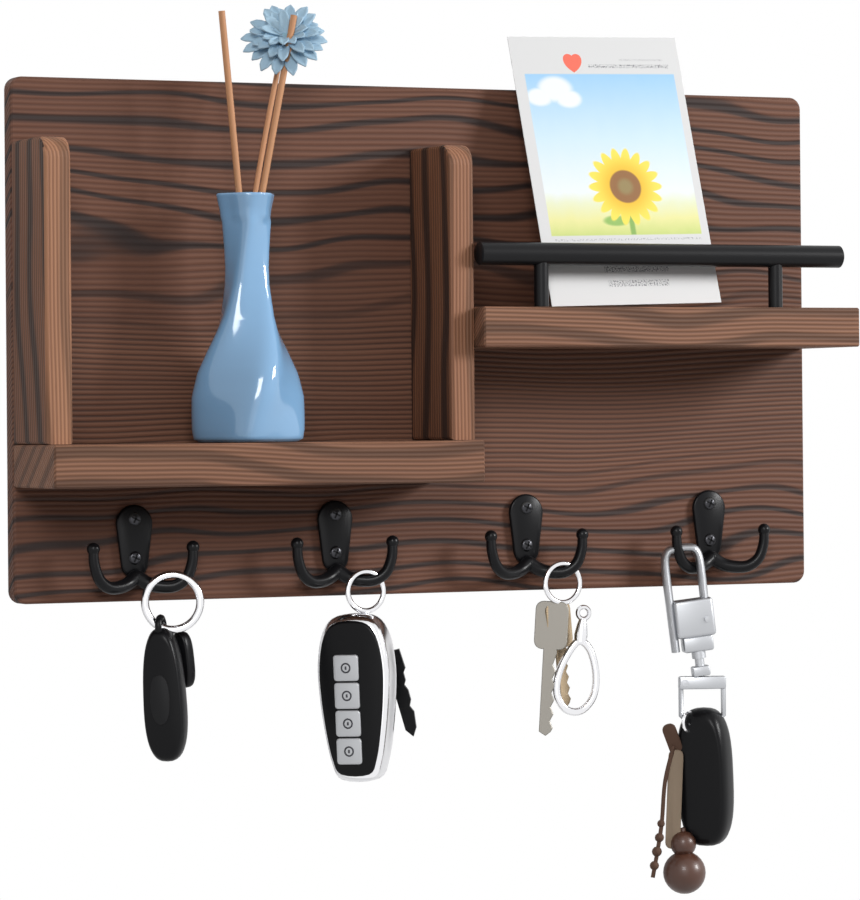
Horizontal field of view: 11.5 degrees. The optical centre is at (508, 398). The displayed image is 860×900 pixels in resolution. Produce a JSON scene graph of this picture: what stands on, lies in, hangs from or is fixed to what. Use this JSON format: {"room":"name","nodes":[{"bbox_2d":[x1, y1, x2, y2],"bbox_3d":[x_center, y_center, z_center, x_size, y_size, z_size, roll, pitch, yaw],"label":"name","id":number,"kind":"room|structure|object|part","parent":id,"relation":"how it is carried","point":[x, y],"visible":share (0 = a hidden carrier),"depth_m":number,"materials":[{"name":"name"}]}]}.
{"room":"home entryway","nodes":[
{"label":"home entryway","id":0,"kind":"room"},
{"bbox_2d":[0,0,859,899],"bbox_3d":[0.116,-0.005,2.211,4.000,3.000,0.029,0,0,-25],"label":"wall","id":1,"kind":"structure","parent":0,"point":[479,803],"depth_m":2.13,"materials":[{"name":"white paint"}]},
{"bbox_2d":[4,76,858,603],"bbox_3d":[-0.031,-0.029,2.086,0.428,0.250,0.069,0,0,-25],"label":"key holder","id":2,"kind":"object","parent":1,"relation":"attached to","point":[443,384],"visible":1,"depth_m":2.09,"materials":[{"name":"brown wood"}]},
{"bbox_2d":[87,505,199,594],"bbox_3d":[-0.176,0.072,2.033,0.057,0.042,0.017,0,0,-25],"label":"wall hook","id":3,"kind":"object","parent":2,"relation":"attached to","point":[133,524],"visible":1,"depth_m":2.04,"materials":[{"name":"black metal"}]},
{"bbox_2d":[141,570,203,761],"bbox_3d":[-0.161,0.128,2.037,0.029,0.091,0.020,0,0,-25],"label":"key fob","id":4,"kind":"object","parent":3,"relation":"hanging from","point":[169,662],"visible":1,"depth_m":2.03,"materials":[{"name":"black plastic"}]},
{"bbox_2d":[191,192,304,441],"bbox_3d":[-0.125,-0.039,2.035,0.047,0.118,0.047,-1,0,32],"label":"ceramic vase","id":5,"kind":"object","parent":2,"relation":"on","point":[247,388],"visible":1,"depth_m":2.02,"materials":[{"name":"blue ceramic"}]},
{"bbox_2d":[218,10,296,191],"bbox_3d":[-0.121,-0.085,2.037,0.042,0.200,0.010,0,0,-22],"label":"reed sticks","id":6,"kind":"object","parent":5,"relation":"in","point":[222,18],"visible":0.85,"depth_m":2.03,"materials":[{"name":"brown wood"}]},
{"bbox_2d":[240,5,327,191],"bbox_3d":[-0.113,-0.087,2.046,0.053,0.205,0.030,0,0,-8],"label":"flower","id":7,"kind":"object","parent":5,"relation":"in","point":[268,38],"visible":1,"depth_m":2.04,"materials":[{"name":"blue plant"}]},
{"bbox_3d":[-0.122,-0.078,2.041,0.037,0.186,0.010,0,0,-25],"label":"flower stem","id":8,"kind":"part","parent":7,"relation":"part of","materials":[{"name":"brown wood"}]},
{"bbox_2d":[14,440,484,488],"bbox_3d":[-0.123,0.031,2.036,0.219,0.020,0.058,0,0,-25],"label":"shelf","id":9,"kind":"object","parent":2,"relation":"attached to","point":[38,464],"depth_m":2.01,"materials":[{"name":"brown wood"}]},
{"bbox_2d":[291,500,398,587],"bbox_3d":[-0.082,0.071,2.078,0.057,0.042,0.017,0,0,-25],"label":"wall hook","id":10,"kind":"object","parent":2,"relation":"attached to","point":[334,518],"visible":1,"depth_m":2.08,"materials":[{"name":"black metal"}]},
{"bbox_2d":[318,568,416,781],"bbox_3d":[-0.070,0.135,2.084,0.040,0.104,0.038,-1,0,19],"label":"key","id":11,"kind":"object","parent":10,"relation":"attached to","point":[361,677],"visible":1,"depth_m":2.07,"materials":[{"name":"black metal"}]},
{"bbox_3d":[-0.054,0.144,2.093,0.018,0.044,0.008,0,0,-25],"label":"key blade","id":12,"kind":"part","parent":11,"relation":"part of","materials":[{"name":"black plastic"}]},
{"bbox_2d":[485,494,588,579],"bbox_3d":[0.011,0.069,2.123,0.057,0.042,0.017,0,0,-25],"label":"wall hook","id":13,"kind":"object","parent":2,"relation":"attached to","point":[525,511],"visible":1,"depth_m":2.13,"materials":[{"name":"black metal"}]},
{"bbox_2d":[534,561,599,735],"bbox_3d":[0.029,0.124,2.127,0.032,0.087,0.013,0,0,-25],"label":"keys","id":14,"kind":"object","parent":13,"relation":"hanging from","point":[553,625],"visible":1,"depth_m":2.12,"materials":[{"name":"silver metal"}]},
{"bbox_2d":[507,37,720,306],"bbox_3d":[0.053,-0.114,2.128,0.098,0.138,0.041,0,0,-26],"label":"postcard","id":15,"kind":"object","parent":2,"relation":"on","point":[610,151],"visible":1,"depth_m":2.13},
{"bbox_2d":[474,306,858,348],"bbox_3d":[0.070,-0.035,2.128,0.209,0.020,0.058,0,0,-25],"label":"shelf","id":16,"kind":"object","parent":2,"relation":"attached to","point":[495,327],"depth_m":2.10,"materials":[{"name":"brown wood"}]},
{"bbox_2d":[670,490,769,573],"bbox_3d":[0.105,0.068,2.167,0.057,0.042,0.017,0,0,-25],"label":"wall hook","id":17,"kind":"object","parent":2,"relation":"attached to","point":[708,507],"visible":1,"depth_m":2.17,"materials":[{"name":"black metal"}]},
{"bbox_2d":[650,543,733,893],"bbox_3d":[0.092,0.162,2.158,0.039,0.177,0.028,-1,0,19],"label":"keychain","id":18,"kind":"object","parent":17,"relation":"hanging from","point":[698,773],"visible":1,"depth_m":2.15,"materials":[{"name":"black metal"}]},
{"bbox_3d":[0.077,0.208,2.154,0.014,0.066,0.005,0,0,-25],"label":"knotted cord","id":19,"kind":"part","parent":18,"relation":"part of","materials":[{"name":"brown fabric"}]}
]}

